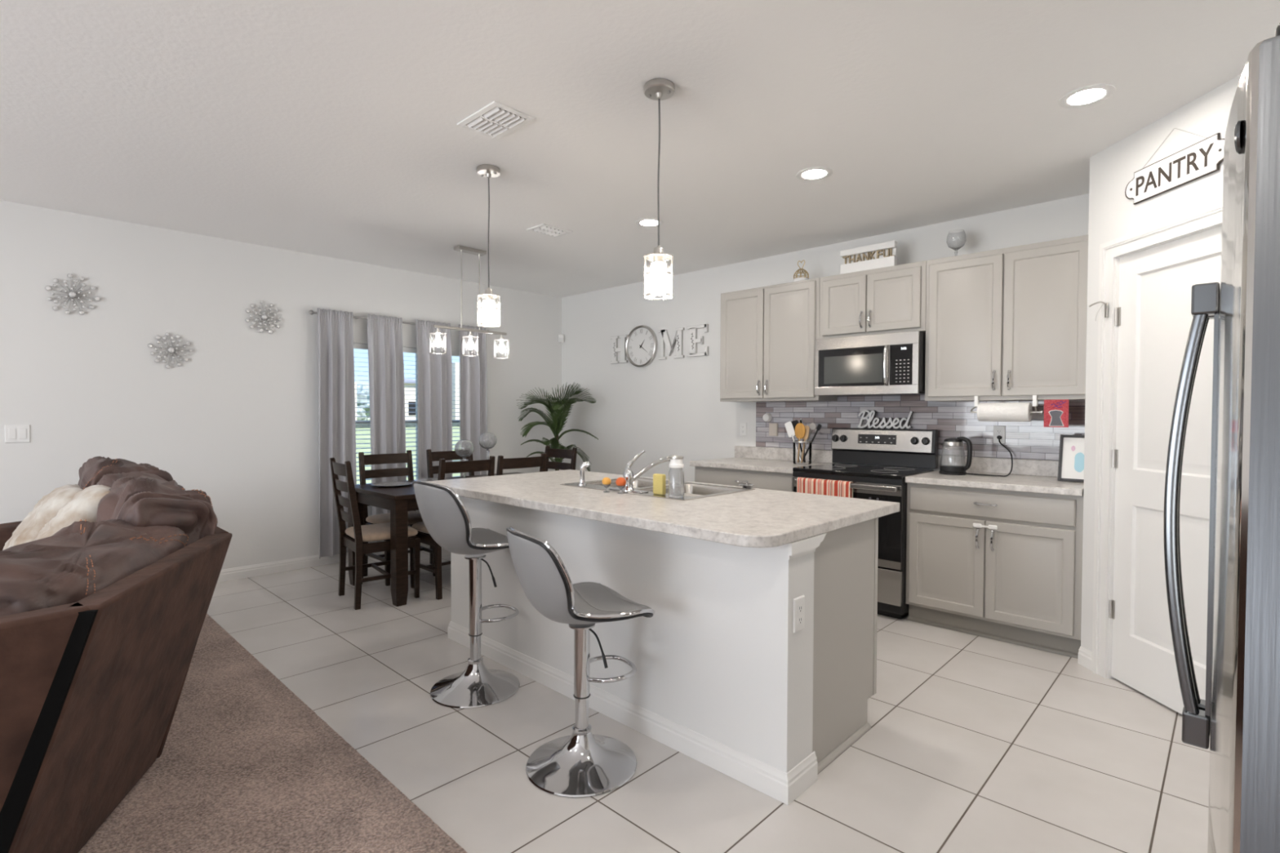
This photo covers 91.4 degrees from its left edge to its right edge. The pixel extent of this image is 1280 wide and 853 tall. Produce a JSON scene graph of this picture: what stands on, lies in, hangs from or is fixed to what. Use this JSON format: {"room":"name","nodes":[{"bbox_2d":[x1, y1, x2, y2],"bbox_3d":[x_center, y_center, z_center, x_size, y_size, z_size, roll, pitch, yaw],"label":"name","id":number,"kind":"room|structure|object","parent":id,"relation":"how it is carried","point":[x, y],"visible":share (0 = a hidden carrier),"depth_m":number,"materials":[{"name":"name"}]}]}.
{"room":"open-plan kitchen","nodes":[
{"label":"open-plan kitchen","id":0,"kind":"room"},
{"bbox_2d":[0,200,561,569],"bbox_3d":[-4.016,-0.110,4.133,0.150,2.655,9.130,1,2,44],"label":"wall","id":1,"kind":"structure","parent":0,"point":[236,423],"depth_m":4.76,"materials":[{"name":"white paint"}]},
{"bbox_2d":[4,424,30,443],"bbox_3d":[-4.012,0.046,4.024,0.010,0.116,0.116,1,2,44],"label":"light switch","id":2,"kind":"object","parent":1,"relation":"attached to","point":[13,433],"visible":1,"depth_m":4.02,"materials":[{"name":"white plastic"}]},
{"bbox_2d":[44,273,100,315],"bbox_3d":[-3.802,-0.888,4.190,0.054,0.274,0.277,1,2,42],"label":"wall decoration","id":3,"kind":"object","parent":1,"relation":"attached to","point":[72,295],"visible":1,"depth_m":4.18,"materials":[{"name":"grey metal"}]},
{"bbox_2d":[147,332,192,368],"bbox_3d":[-3.439,-0.556,4.578,0.270,0.263,0.054,-1,2,-45],"label":"wall decoration","id":4,"kind":"object","parent":1,"relation":"attached to","point":[171,350],"visible":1,"depth_m":4.57,"materials":[{"name":"grey metal"}]},
{"bbox_2d":[244,300,281,333],"bbox_3d":[-3.017,-0.882,5.012,0.054,0.262,0.261,1,2,42],"label":"wall decoration","id":5,"kind":"object","parent":1,"relation":"attached to","point":[264,317],"visible":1,"depth_m":5.00,"materials":[{"name":"grey metal"}]},
{"bbox_2d":[217,542,430,582],"bbox_3d":[-3.965,1.173,4.099,0.014,0.092,8.816,1,2,44],"label":"baseboard","id":6,"kind":"structure","parent":1,"relation":"attached to","point":[230,574],"depth_m":5.13,"materials":[{"name":"white paint"}]},
{"bbox_2d":[308,310,488,333],"bbox_3d":[-2.180,-0.965,5.848,0.104,0.040,1.740,1,2,44],"label":"curtain rod","id":7,"kind":"object","parent":1,"relation":"attached to","point":[310,312],"visible":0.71,"depth_m":5.51,"materials":[{"name":"grey metal"}]},
{"bbox_2d":[316,307,356,559],"bbox_3d":[-2.609,0.057,5.363,0.072,2.106,0.319,1,2,41],"label":"curtain","id":8,"kind":"object","parent":7,"relation":"hanging from","point":[336,388],"visible":0.85,"depth_m":5.34,"materials":[{"name":"grey fabric"}]},
{"bbox_2d":[367,314,406,542],"bbox_3d":[-2.301,0.051,5.683,0.077,2.106,0.348,1,2,44],"label":"curtain","id":9,"kind":"object","parent":7,"relation":"hanging from","point":[384,339],"visible":0.61,"depth_m":5.68,"materials":[{"name":"grey fabric"}]},
{"bbox_2d":[415,319,452,511],"bbox_3d":[-1.985,0.045,6.014,0.079,2.106,0.365,1,2,44],"label":"curtain","id":10,"kind":"object","parent":7,"relation":"hanging from","point":[434,370],"visible":0.53,"depth_m":6.03,"materials":[{"name":"grey fabric"}]},
{"bbox_2d":[458,324,487,476],"bbox_3d":[-1.690,0.039,6.323,0.076,2.106,0.326,1,2,44],"label":"curtain","id":11,"kind":"object","parent":7,"relation":"hanging from","point":[473,369],"visible":0.56,"depth_m":6.33,"materials":[{"name":"grey fabric"}]},
{"bbox_2d":[353,343,460,484],"bbox_3d":[-2.203,-0.036,6.005,0.150,1.433,1.442,1,2,44],"label":"window","id":12,"kind":"structure","parent":1,"relation":"in","point":[358,346],"depth_m":6.00,"materials":[{"name":"white paint"}]},
{"bbox_2d":[0,0,1279,297],"bbox_3d":[-1.613,-1.440,1.812,6.785,0.120,9.130,1,2,44],"label":"ceiling","id":13,"kind":"structure","parent":0,"point":[328,128],"depth_m":2.81,"materials":[{"name":"white paint"}]},
{"bbox_2d":[429,244,509,358],"bbox_3d":[-1.384,-1.016,5.114,0.127,0.869,0.716,1,2,44],"label":"chandelier","id":14,"kind":"object","parent":13,"relation":"hanging from","point":[437,342],"visible":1,"depth_m":5.08,"materials":[{"name":"grey metal"}]},
{"bbox_2d":[476,164,500,328],"bbox_3d":[-0.832,-0.982,3.432,0.128,0.861,0.128,1,2,44],"label":"pendant light","id":15,"kind":"object","parent":13,"relation":"hanging from","point":[486,171],"visible":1,"depth_m":3.42,"materials":[{"name":"white glass"}]},
{"bbox_2d":[484,287,493,300],"bbox_3d":[-0.832,-0.727,3.437,0.048,0.075,0.048,1,2,44],"label":"socket","id":16,"kind":"object","parent":15,"relation":"attached to","point":[487,297],"depth_m":3.42,"materials":[{"name":"grey metal"}]},
{"bbox_2d":[457,101,534,139],"bbox_3d":[-0.661,-1.393,2.857,0.310,0.014,0.215,1,2,44],"label":"ceiling vent","id":17,"kind":"object","parent":13,"relation":"in","point":[495,120],"visible":1,"depth_m":2.84,"materials":[{"name":"white plastic"}]},
{"bbox_2d":[526,223,573,237],"bbox_3d":[-0.660,-1.430,4.573,0.200,0.014,0.270,1,2,44],"label":"ceiling vent","id":18,"kind":"object","parent":13,"relation":"in","point":[546,229],"visible":1,"depth_m":4.55,"materials":[{"name":"white plastic"}]},
{"bbox_2d":[635,217,663,226],"bbox_3d":[0.067,-1.427,4.379,0.196,0.007,0.196,1,2,44],"label":"recessed light","id":19,"kind":"object","parent":13,"relation":"in","point":[647,222],"visible":0.89,"depth_m":4.37,"materials":[{"name":"white plastic"}]},
{"bbox_2d":[643,78,675,300],"bbox_3d":[0.077,-0.961,2.564,0.128,0.861,0.128,1,2,44],"label":"pendant light","id":20,"kind":"object","parent":13,"relation":"hanging from","point":[657,89],"visible":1,"depth_m":2.55,"materials":[{"name":"white glass"}]},
{"bbox_2d":[653,245,664,262],"bbox_3d":[0.077,-0.706,2.569,0.048,0.075,0.048,1,2,44],"label":"socket","id":21,"kind":"object","parent":20,"relation":"attached to","point":[659,257],"depth_m":2.55,"materials":[{"name":"grey metal"}]},
{"bbox_2d":[795,166,832,181],"bbox_3d":[0.971,-1.405,3.478,0.196,0.007,0.196,1,2,44],"label":"recessed light","id":22,"kind":"object","parent":13,"relation":"in","point":[816,173],"visible":1,"depth_m":3.47,"materials":[{"name":"white plastic"}]},
{"bbox_2d":[1057,84,1115,108],"bbox_3d":[1.874,-1.384,2.622,0.196,0.007,0.196,1,2,44],"label":"recessed light","id":23,"kind":"object","parent":13,"relation":"in","point":[1091,95],"visible":1,"depth_m":2.61,"materials":[{"name":"white plastic"}]},
{"bbox_2d":[206,547,1210,852],"bbox_3d":[-1.621,1.335,1.872,6.785,0.120,9.130,1,2,44],"label":"floor","id":24,"kind":"structure","parent":0,"point":[973,744],"depth_m":2.44,"materials":[{"name":"tile"}]},
{"bbox_2d":[78,613,467,852],"bbox_3d":[-2.878,1.293,0.555,6.455,0.014,5.162,1,2,44],"label":"carpet","id":25,"kind":"object","parent":24,"relation":"on","point":[244,765],"visible":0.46,"depth_m":2.18,"materials":[{"name":"brown carpet"}]},
{"bbox_2d":[0,456,232,852],"bbox_3d":[-2.823,0.724,2.024,3.375,1.088,2.302,1,2,44],"label":"sectional sofa","id":26,"kind":"object","parent":25,"relation":"on","point":[101,621],"visible":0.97,"depth_m":1.73,"materials":[{"name":"brown fabric"}]},
{"bbox_2d":[2,484,83,550],"bbox_3d":[-2.813,0.482,2.975,0.452,0.385,0.315,1,2,44],"label":"throw pillow","id":27,"kind":"object","parent":26,"relation":"on","point":[47,508],"visible":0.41,"depth_m":2.88,"materials":[{"name":"beige fabric"}]},
{"bbox_2d":[34,484,111,540],"bbox_3d":[-2.363,0.441,2.605,0.316,0.379,0.440,-1,2,-41],"label":"throw pillow","id":28,"kind":"object","parent":26,"relation":"on","point":[84,504],"visible":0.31,"depth_m":2.48,"materials":[{"name":"beige fabric"}]},
{"bbox_2d":[0,519,189,616],"bbox_3d":[-1.718,0.535,1.878,0.390,0.450,1.144,0,1,-18],"label":"cushion","id":29,"kind":"object","parent":26,"relation":"on","point":[111,567],"depth_m":1.78,"materials":[{"name":"brown fabric"}]},
{"bbox_2d":[77,456,173,488],"bbox_3d":[-2.653,0.441,3.137,0.978,0.566,0.397,1,2,44],"label":"cushion","id":30,"kind":"object","parent":26,"relation":"on","point":[91,471],"depth_m":3.01,"materials":[{"name":"brown fabric"}]},
{"bbox_2d":[96,471,217,545],"bbox_3d":[-2.060,0.459,2.598,1.099,0.515,0.407,1,2,44],"label":"cushion","id":31,"kind":"object","parent":26,"relation":"on","point":[142,502],"depth_m":2.36,"materials":[{"name":"brown fabric"}]},
{"bbox_2d":[329,457,420,609],"bbox_3d":[-1.890,0.719,4.439,0.506,0.996,0.443,-1,2,-39],"label":"dining chair","id":32,"kind":"object","parent":24,"relation":"on","point":[353,538],"visible":0.79,"depth_m":4.30,"materials":[{"name":"brown wood"}]},
{"bbox_2d":[345,522,417,542],"bbox_3d":[-1.852,0.751,4.471,0.409,0.064,0.443,-1,2,-39],"label":"seat cushion","id":33,"kind":"object","parent":32,"relation":"on","point":[380,531],"depth_m":4.35,"materials":[{"name":"beige fabric"}]},
{"bbox_2d":[358,449,435,586],"bbox_3d":[-1.954,0.706,5.048,0.506,0.996,0.443,1,2,44],"label":"dining chair","id":34,"kind":"object","parent":24,"relation":"on","point":[414,517],"visible":0.52,"depth_m":5.07,"materials":[{"name":"brown wood"}]},
{"bbox_2d":[365,511,422,524],"bbox_3d":[-1.919,0.739,5.015,0.409,0.064,0.443,1,2,44],"label":"seat cushion","id":35,"kind":"object","parent":34,"relation":"on","point":[414,517],"depth_m":4.91,"materials":[{"name":"beige fabric"}]},
{"bbox_2d":[347,471,524,606],"bbox_3d":[-1.405,0.827,5.055,0.835,0.757,1.575,1,2,44],"label":"dining table","id":36,"kind":"object","parent":24,"relation":"on","point":[399,500],"visible":0.38,"depth_m":4.27,"materials":[{"name":"brown wood"}]},
{"bbox_2d":[370,481,412,487],"bbox_3d":[-1.896,0.445,4.774,0.304,0.017,0.304,1,2,44],"label":"charger plate","id":37,"kind":"object","parent":36,"relation":"on","point":[385,484],"visible":0.98,"depth_m":4.80,"materials":[{"name":"silver metal"}]},
{"bbox_2d":[454,440,474,478],"bbox_3d":[-1.416,0.278,5.040,0.152,0.342,0.151,1,2,44],"label":"stand","id":38,"kind":"object","parent":36,"relation":"on","point":[463,448],"visible":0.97,"depth_m":4.99,"materials":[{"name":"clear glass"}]},
{"bbox_2d":[478,432,497,475],"bbox_3d":[-1.274,0.248,5.219,0.148,0.395,0.148,1,2,44],"label":"stand","id":39,"kind":"object","parent":36,"relation":"on","point":[487,441],"visible":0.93,"depth_m":5.17,"materials":[{"name":"clear glass"}]},
{"bbox_2d":[426,448,474,564],"bbox_3d":[-1.546,0.698,5.460,0.506,0.996,0.443,1,2,44],"label":"dining chair","id":40,"kind":"object","parent":24,"relation":"on","point":[432,456],"visible":0.06,"depth_m":5.50,"materials":[{"name":"brown wood"}]},
{"bbox_2d":[409,455,495,599],"bbox_3d":[-1.403,0.716,4.667,0.506,0.996,0.443,1,2,44],"label":"dining chair","id":41,"kind":"object","parent":24,"relation":"on","point":[453,467],"visible":0.27,"depth_m":4.48,"materials":[{"name":"brown wood"}]},
{"bbox_2d":[411,521,429,533],"bbox_3d":[-1.438,0.747,4.702,0.409,0.064,0.443,1,2,44],"label":"seat cushion","id":42,"kind":"object","parent":41,"relation":"on","point":[420,527],"depth_m":4.58,"materials":[{"name":"beige fabric"}]},
{"bbox_2d":[412,480,519,708],"bbox_3d":[-0.802,0.747,2.962,0.508,1.013,0.447,-1,2,-44],"label":"bar stool","id":43,"kind":"object","parent":24,"relation":"on","point":[445,516],"visible":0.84,"depth_m":2.88,"materials":[{"name":"silver metal"}]},
{"bbox_2d":[496,453,546,475],"bbox_3d":[-1.072,0.709,5.008,0.506,0.996,0.443,1,2,44],"label":"dining chair","id":44,"kind":"object","parent":24,"relation":"on","point":[537,461],"visible":0.1,"depth_m":4.80,"materials":[{"name":"brown wood"}]},
{"bbox_2d":[516,382,598,471],"bbox_3d":[-0.900,0.355,6.598,0.746,1.637,0.739,1,2,44],"label":"potted palm","id":45,"kind":"object","parent":24,"relation":"on","point":[560,410],"visible":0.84,"depth_m":6.56,"materials":[{"name":"green plant"}]},
{"bbox_2d":[544,445,577,471],"bbox_3d":[-0.907,0.693,5.772,0.443,0.996,0.506,1,2,44],"label":"dining chair","id":46,"kind":"object","parent":24,"relation":"on","point":[557,453],"visible":0.12,"depth_m":5.92,"materials":[{"name":"brown wood"}]},
{"bbox_2d":[506,526,654,797],"bbox_3d":[-0.237,0.815,2.324,0.508,0.908,0.447,-1,1,-32],"label":"bar stool","id":47,"kind":"object","parent":24,"relation":"on","point":[582,763],"visible":1,"depth_m":2.26,"materials":[{"name":"silver metal"}]},
{"bbox_2d":[447,486,878,804],"bbox_3d":[-0.036,0.809,3.156,2.245,0.884,0.798,1,2,44],"label":"kitchen island","id":48,"kind":"object","parent":24,"relation":"on","point":[722,679],"visible":0.64,"depth_m":2.44,"materials":[{"name":"white"}]},
{"bbox_2d":[426,469,899,547],"bbox_3d":[-0.049,0.346,3.155,2.273,0.040,1.108,1,2,44],"label":"island countertop","id":49,"kind":"structure","parent":48,"relation":"on","point":[757,517],"depth_m":2.64,"materials":[{"name":"stone"}]},
{"bbox_2d":[615,477,626,493],"bbox_3d":[-0.093,0.288,3.055,0.052,0.080,0.052,1,2,44],"label":"glass cup","id":50,"kind":"object","parent":49,"relation":"on","point":[620,482],"visible":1,"depth_m":3.04,"materials":[{"name":"clear glass"}]},
{"bbox_2d":[608,449,670,493],"bbox_3d":[0.027,0.218,3.212,0.230,0.205,0.306,1,2,44],"label":"kitchen faucet","id":51,"kind":"object","parent":49,"relation":"on","point":[628,476],"visible":0.8,"depth_m":3.12,"materials":[{"name":"silver metal"}]},
{"bbox_2d":[560,477,755,500],"bbox_3d":[0.079,0.408,3.318,0.875,0.180,0.575,1,2,44],"label":"sink","id":52,"kind":"object","parent":49,"relation":"in","point":[643,483],"visible":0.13,"depth_m":3.36,"materials":[{"name":"grey metal"}]},
{"bbox_2d":[577,461,591,485],"bbox_3d":[-0.299,0.252,3.366,0.071,0.129,0.048,0,1,1],"label":"sprayer","id":53,"kind":"object","parent":52,"relation":"on","point":[582,482],"visible":1,"depth_m":3.35,"materials":[{"name":"silver metal"}]},
{"bbox_2d":[666,455,684,497],"bbox_3d":[0.168,0.231,2.894,0.074,0.194,0.075,0,1,-18],"label":"soap dispenser","id":54,"kind":"object","parent":52,"relation":"on","point":[676,473],"visible":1,"depth_m":2.86,"materials":[{"name":"clear glass"}]},
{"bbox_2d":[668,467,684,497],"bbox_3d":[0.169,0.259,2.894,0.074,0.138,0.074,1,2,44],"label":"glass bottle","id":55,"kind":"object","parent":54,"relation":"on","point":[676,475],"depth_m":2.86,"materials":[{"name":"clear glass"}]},
{"bbox_2d":[653,473,666,495],"bbox_3d":[0.093,0.277,2.986,0.064,0.098,0.027,1,2,44],"label":"sponge","id":56,"kind":"object","parent":49,"relation":"on","point":[659,480],"visible":1,"depth_m":2.97,"materials":[{"name":"yellow"}]},
{"bbox_2d":[792,595,804,632],"bbox_3d":[0.550,0.647,2.153,0.009,0.116,0.070,1,2,44],"label":"wall outlet","id":57,"kind":"object","parent":48,"relation":"attached to","point":[798,615],"visible":1,"depth_m":2.14,"materials":[{"name":"white plastic"}]},
{"bbox_2d":[694,466,793,492],"bbox_3d":[0.977,0.771,5.017,0.939,0.885,0.646,1,2,44],"label":"base cabinet","id":58,"kind":"object","parent":24,"relation":"on","point":[761,480],"visible":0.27,"depth_m":4.77,"materials":[{"name":"grey paint"}]},
{"bbox_2d":[689,445,835,473],"bbox_3d":[0.977,0.256,5.021,0.956,0.141,0.652,1,2,44],"label":"countertop","id":59,"kind":"structure","parent":58,"relation":"on","point":[774,460],"depth_m":5.05,"materials":[{"name":"stone"}]},
{"bbox_2d":[792,440,812,464],"bbox_3d":[1.269,0.202,4.878,0.147,0.179,0.147,1,2,44],"label":"utensil holder","id":60,"kind":"object","parent":59,"relation":"on","point":[793,442],"visible":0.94,"depth_m":4.85,"materials":[{"name":"black glass"}]},
{"bbox_2d":[784,421,800,462],"bbox_3d":[1.204,0.121,4.898,0.150,0.323,0.015,1,2,36],"label":"spatula","id":61,"kind":"object","parent":60,"relation":"in","point":[788,426],"visible":1,"depth_m":4.91,"materials":[{"name":"white plastic"}]},
{"bbox_2d":[795,422,804,462],"bbox_3d":[1.246,0.127,4.846,0.088,0.309,0.030,1,2,44],"label":"wooden spoon","id":62,"kind":"object","parent":60,"relation":"in","point":[800,428],"visible":1,"depth_m":4.84,"materials":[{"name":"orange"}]},
{"bbox_2d":[800,425,808,462],"bbox_3d":[1.274,0.137,4.824,0.059,0.289,0.035,1,2,44],"label":"wooden spatula","id":63,"kind":"object","parent":60,"relation":"in","point":[805,437],"visible":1,"depth_m":4.83,"materials":[{"name":"beige"}]},
{"bbox_2d":[792,427,937,619],"bbox_3d":[1.570,0.625,4.393,0.769,1.208,0.697,1,2,44],"label":"electric range","id":64,"kind":"object","parent":24,"relation":"on","point":[910,448],"visible":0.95,"depth_m":4.21,"materials":[{"name":"black metal"}]},
{"bbox_2d":[796,477,853,497],"bbox_3d":[1.244,0.495,4.229,0.386,0.273,0.064,1,2,44],"label":"dish towel","id":65,"kind":"object","parent":64,"relation":"hanging from","point":[804,485],"visible":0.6,"depth_m":4.20,"materials":[{"name":"fabric"}]},
{"bbox_2d":[792,462,933,479],"bbox_3d":[1.557,0.308,4.371,0.769,0.031,0.568,1,2,44],"label":"cooktop","id":66,"kind":"object","parent":64,"relation":"in","point":[841,471],"depth_m":4.24,"materials":[{"name":"grey glass"}]},
{"bbox_2d":[857,409,913,429],"bbox_3d":[1.807,-0.052,4.609,0.409,0.143,0.028,1,2,44],"label":"script sign","id":67,"kind":"object","parent":64,"relation":"on","point":[870,416],"visible":1,"depth_m":4.62,"materials":[{"name":"silver metal"}]},
{"bbox_2d":[906,482,1083,658],"bbox_3d":[2.211,0.800,3.838,0.923,0.885,0.646,1,2,44],"label":"base cabinet","id":68,"kind":"object","parent":24,"relation":"on","point":[1019,582],"visible":0.96,"depth_m":3.59,"materials":[{"name":"grey paint"}]},
{"bbox_2d":[973,523,997,529],"bbox_3d":[2.001,0.580,3.622,0.130,0.026,0.014,1,2,44],"label":"lock","id":69,"kind":"object","parent":68,"relation":"attached to","point":[975,525],"visible":1,"depth_m":3.62,"materials":[{"name":"white plastic"}]},
{"bbox_2d":[905,455,1084,496],"bbox_3d":[2.220,0.285,3.834,0.918,0.141,0.652,1,2,44],"label":"countertop","id":70,"kind":"structure","parent":68,"relation":"on","point":[1036,476],"depth_m":3.88,"materials":[{"name":"stone"}]},
{"bbox_2d":[939,436,972,475],"bbox_3d":[2.046,0.188,4.070,0.161,0.247,0.180,0,1,3],"label":"electric kettle","id":71,"kind":"object","parent":70,"relation":"on","point":[953,459],"visible":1,"depth_m":4.02,"materials":[{"name":"black plastic"}]},
{"bbox_2d":[966,435,1013,476],"bbox_3d":[2.271,0.188,4.000,0.293,0.253,0.179,0,1,-19],"label":"power cord","id":72,"kind":"object","parent":71,"relation":"attached to","point":[998,437],"visible":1,"depth_m":4.01,"materials":[{"name":"black plastic"}]},
{"bbox_2d":[1057,434,1084,482],"bbox_3d":[2.538,0.185,3.629,0.170,0.272,0.074,1,2,44],"label":"picture frame","id":73,"kind":"object","parent":70,"relation":"on","point":[1071,455],"visible":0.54,"depth_m":3.64,"materials":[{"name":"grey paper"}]},
{"bbox_2d":[1163,23,1279,852],"bbox_3d":[1.275,0.413,0.851,0.866,1.784,0.916,1,2,44],"label":"refrigerator","id":74,"kind":"object","parent":24,"relation":"on","point":[1240,710],"visible":1,"depth_m":0.75,"materials":[{"name":"grey metal"}]},
{"bbox_2d":[561,193,1088,481],"bbox_3d":[1.538,-0.113,5.036,6.635,2.655,0.150,1,2,44],"label":"wall","id":75,"kind":"structure","parent":0,"point":[663,408],"depth_m":5.99,"materials":[{"name":"white paint"}]},
{"bbox_2d":[610,334,627,364],"bbox_3d":[-0.222,-0.811,6.582,0.245,0.288,0.026,1,2,44],"label":"letter","id":76,"kind":"object","parent":75,"relation":"attached to","point":[615,349],"depth_m":6.57,"materials":[{"name":"grey"}]},
{"bbox_2d":[625,325,657,367],"bbox_3d":[0.011,-0.815,6.351,0.424,0.424,0.039,1,2,44],"label":"wall clock","id":77,"kind":"object","parent":75,"relation":"attached to","point":[642,344],"visible":1,"depth_m":6.35,"materials":[{"name":"grey metal"}]},
{"bbox_2d":[658,327,684,359],"bbox_3d":[0.303,-0.805,6.080,0.317,0.290,0.026,1,2,44],"label":"letter","id":78,"kind":"object","parent":75,"relation":"attached to","point":[664,338],"depth_m":6.07,"materials":[{"name":"grey"}]},
{"bbox_2d":[686,324,708,356],"bbox_3d":[0.541,-0.804,5.853,0.245,0.290,0.026,1,2,44],"label":"letter","id":79,"kind":"object","parent":75,"relation":"attached to","point":[693,340],"depth_m":5.86,"materials":[{"name":"grey"}]},
{"bbox_2d":[720,277,837,402],"bbox_3d":[1.102,-0.665,5.088,0.913,0.917,0.361,1,2,44],"label":"upper cabinet","id":80,"kind":"object","parent":75,"relation":"attached to","point":[769,334],"visible":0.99,"depth_m":4.95,"materials":[{"name":"grey paint"}]},
{"bbox_2d":[793,259,808,281],"bbox_3d":[1.250,-1.204,4.841,0.120,0.170,0.120,1,2,44],"label":"ornament","id":81,"kind":"object","parent":80,"relation":"on","point":[800,277],"visible":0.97,"depth_m":4.81,"materials":[{"name":"white paint"}]},
{"bbox_2d":[819,260,926,339],"bbox_3d":[1.710,-0.877,4.503,0.764,0.463,0.361,1,2,44],"label":"upper cabinet","id":82,"kind":"object","parent":75,"relation":"attached to","point":[891,299],"visible":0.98,"depth_m":4.37,"materials":[{"name":"grey paint"}]},
{"bbox_2d":[840,240,897,274],"bbox_3d":[1.627,-1.197,4.454,0.396,0.176,0.050,1,2,44],"label":"word sign","id":83,"kind":"object","parent":82,"relation":"on","point":[882,255],"visible":0.99,"depth_m":4.43,"materials":[{"name":"white paint"}]},
{"bbox_2d":[814,330,925,395],"bbox_3d":[1.676,-0.430,4.474,0.746,0.410,0.440,1,2,44],"label":"microwave","id":84,"kind":"object","parent":82,"relation":"attached to","point":[891,363],"visible":1,"depth_m":4.31,"materials":[{"name":"silver metal"}]},
{"bbox_2d":[755,394,1085,460],"bbox_3d":[1.894,-0.050,4.587,2.441,0.491,0.008,1,2,44],"label":"tile backsplash","id":85,"kind":"structure","parent":75,"relation":"attached to","point":[1031,440],"depth_m":4.42,"materials":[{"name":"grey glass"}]},
{"bbox_2d":[768,422,777,435],"bbox_3d":[1.132,0.025,5.298,0.080,0.108,0.016,1,2,44],"label":"wall outlet","id":86,"kind":"object","parent":85,"relation":"attached to","point":[773,427],"visible":1,"depth_m":5.29,"materials":[{"name":"beige plastic"}]},
{"bbox_2d":[993,426,1005,443],"bbox_3d":[2.371,0.054,4.120,0.070,0.116,0.009,1,2,44],"label":"wall outlet","id":87,"kind":"object","parent":85,"relation":"attached to","point":[997,430],"visible":1,"depth_m":4.12,"materials":[{"name":"white plastic"}]},
{"bbox_2d":[924,235,1088,401],"bbox_3d":[2.322,-0.629,3.922,0.927,0.930,0.361,1,2,44],"label":"upper cabinet","id":88,"kind":"object","parent":75,"relation":"attached to","point":[1009,323],"visible":0.94,"depth_m":3.79,"materials":[{"name":"grey paint"}]},
{"bbox_2d":[946,229,966,256],"bbox_3d":[2.070,-1.189,4.085,0.116,0.178,0.116,1,2,44],"label":"glass goblet","id":89,"kind":"object","parent":88,"relation":"on","point":[956,238],"visible":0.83,"depth_m":4.05,"materials":[{"name":"clear glass"}]},
{"bbox_2d":[970,395,1043,414],"bbox_3d":[2.243,-0.132,3.834,0.397,0.115,0.052,1,2,44],"label":"paper towel holder","id":90,"kind":"object","parent":88,"relation":"attached to","point":[976,402],"visible":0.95,"depth_m":3.73,"materials":[{"name":"grey plastic"}]},
{"bbox_2d":[977,402,1032,422],"bbox_3d":[2.245,-0.089,3.849,0.278,0.116,0.116,1,2,44],"label":"paper towel roll","id":91,"kind":"object","parent":90,"relation":"on","point":[988,411],"visible":0.99,"depth_m":3.81,"materials":[{"name":"white paper"}]},
{"bbox_2d":[1043,399,1069,427],"bbox_3d":[2.435,-0.076,3.652,0.122,0.161,0.011,1,2,44],"label":"hanging sign","id":92,"kind":"object","parent":88,"relation":"hanging from","point":[1055,411],"visible":1,"depth_m":3.65,"materials":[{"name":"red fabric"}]},
{"bbox_2d":[1080,74,1241,678],"bbox_3d":[2.419,-0.052,2.347,0.134,2.655,2.015,0,1,-1],"label":"wall","id":93,"kind":"structure","parent":0,"point":[1112,215],"depth_m":3.03,"materials":[{"name":"white paint"}]},
{"bbox_2d":[1077,646,1092,671],"bbox_3d":[2.328,1.210,3.255,0.014,0.092,0.102,0,1,-1],"label":"baseboard","id":94,"kind":"structure","parent":93,"relation":"attached to","point":[1085,655],"depth_m":3.26,"materials":[{"name":"white paint"}]},
{"bbox_2d":[1091,200,1222,678],"bbox_3d":[2.347,0.178,2.741,0.036,2.177,0.880,0,1,-1],"label":"trim","id":95,"kind":"structure","parent":93,"relation":"attached to","point":[1209,217],"depth_m":3.11,"materials":[{"name":"white paint"}]},
{"bbox_2d":[1108,226,1222,714],"bbox_3d":[2.349,0.216,2.752,0.102,2.077,0.723,0,1,-1],"label":"door","id":96,"kind":"structure","parent":93,"relation":"in","point":[1153,317],"depth_m":2.85,"materials":[{"name":"white paint"}]},
{"bbox_2d":[1124,128,1224,204],"bbox_3d":[2.342,-1.177,2.741,0.012,0.264,0.524,0,1,-1],"label":"sign","id":97,"kind":"object","parent":93,"relation":"attached to","point":[1204,157],"visible":0.97,"depth_m":2.72,"materials":[{"name":"white paint"}]},
{"label":"outside","id":98,"kind":"structure","parent":0,"visible":0},
{"bbox_2d":[355,418,460,484],"bbox_3d":[-32.007,-0.074,72.082,134.155,0.250,180.000,1,2,44],"label":"lawn","id":99,"kind":"structure","parent":98,"point":[411,431],"depth_m":29.17,"materials":[{"name":"green plant"}]},
{"bbox_2d":[356,405,367,420],"bbox_3d":[-29.547,-1.160,64.698,2.332,2.259,2.509,0,1,8],"label":"bush","id":100,"kind":"object","parent":99,"relation":"on","point":[358,414],"visible":0.2,"depth_m":64.17,"materials":[{"name":"plant"}]},
{"bbox_2d":[356,382,369,420],"bbox_3d":[-32.547,-2.737,74.318,4.791,4.974,5.040,1,2,44],"label":"tree","id":101,"kind":"object","parent":99,"relation":"on","point":[359,388],"visible":0.27,"depth_m":72.75,"materials":[{"name":"plant"}]},
{"bbox_2d":[355,422,459,428],"bbox_3d":[-21.210,-0.286,61.760,1.446,0.688,50.000,1,2,44],"label":"hedge","id":102,"kind":"object","parent":99,"relation":"on","point":[457,424],"visible":0.02,"depth_m":59.63,"materials":[{"name":"plant"}]},
{"bbox_2d":[404,378,415,420],"bbox_3d":[-25.702,-2.583,66.424,5.800,5.050,3.000,1,2,44],"label":"house","id":103,"kind":"structure","parent":99,"relation":"on","point":[408,394],"depth_m":64.79,"materials":[{"name":"beige paint"}]},
{"bbox_2d":[452,362,459,419],"bbox_3d":[-18.786,-3.507,70.725,5.030,6.750,7.600,1,2,44],"label":"house","id":104,"kind":"structure","parent":99,"relation":"on","point":[456,365],"depth_m":66.45,"materials":[{"name":"beige paint"}]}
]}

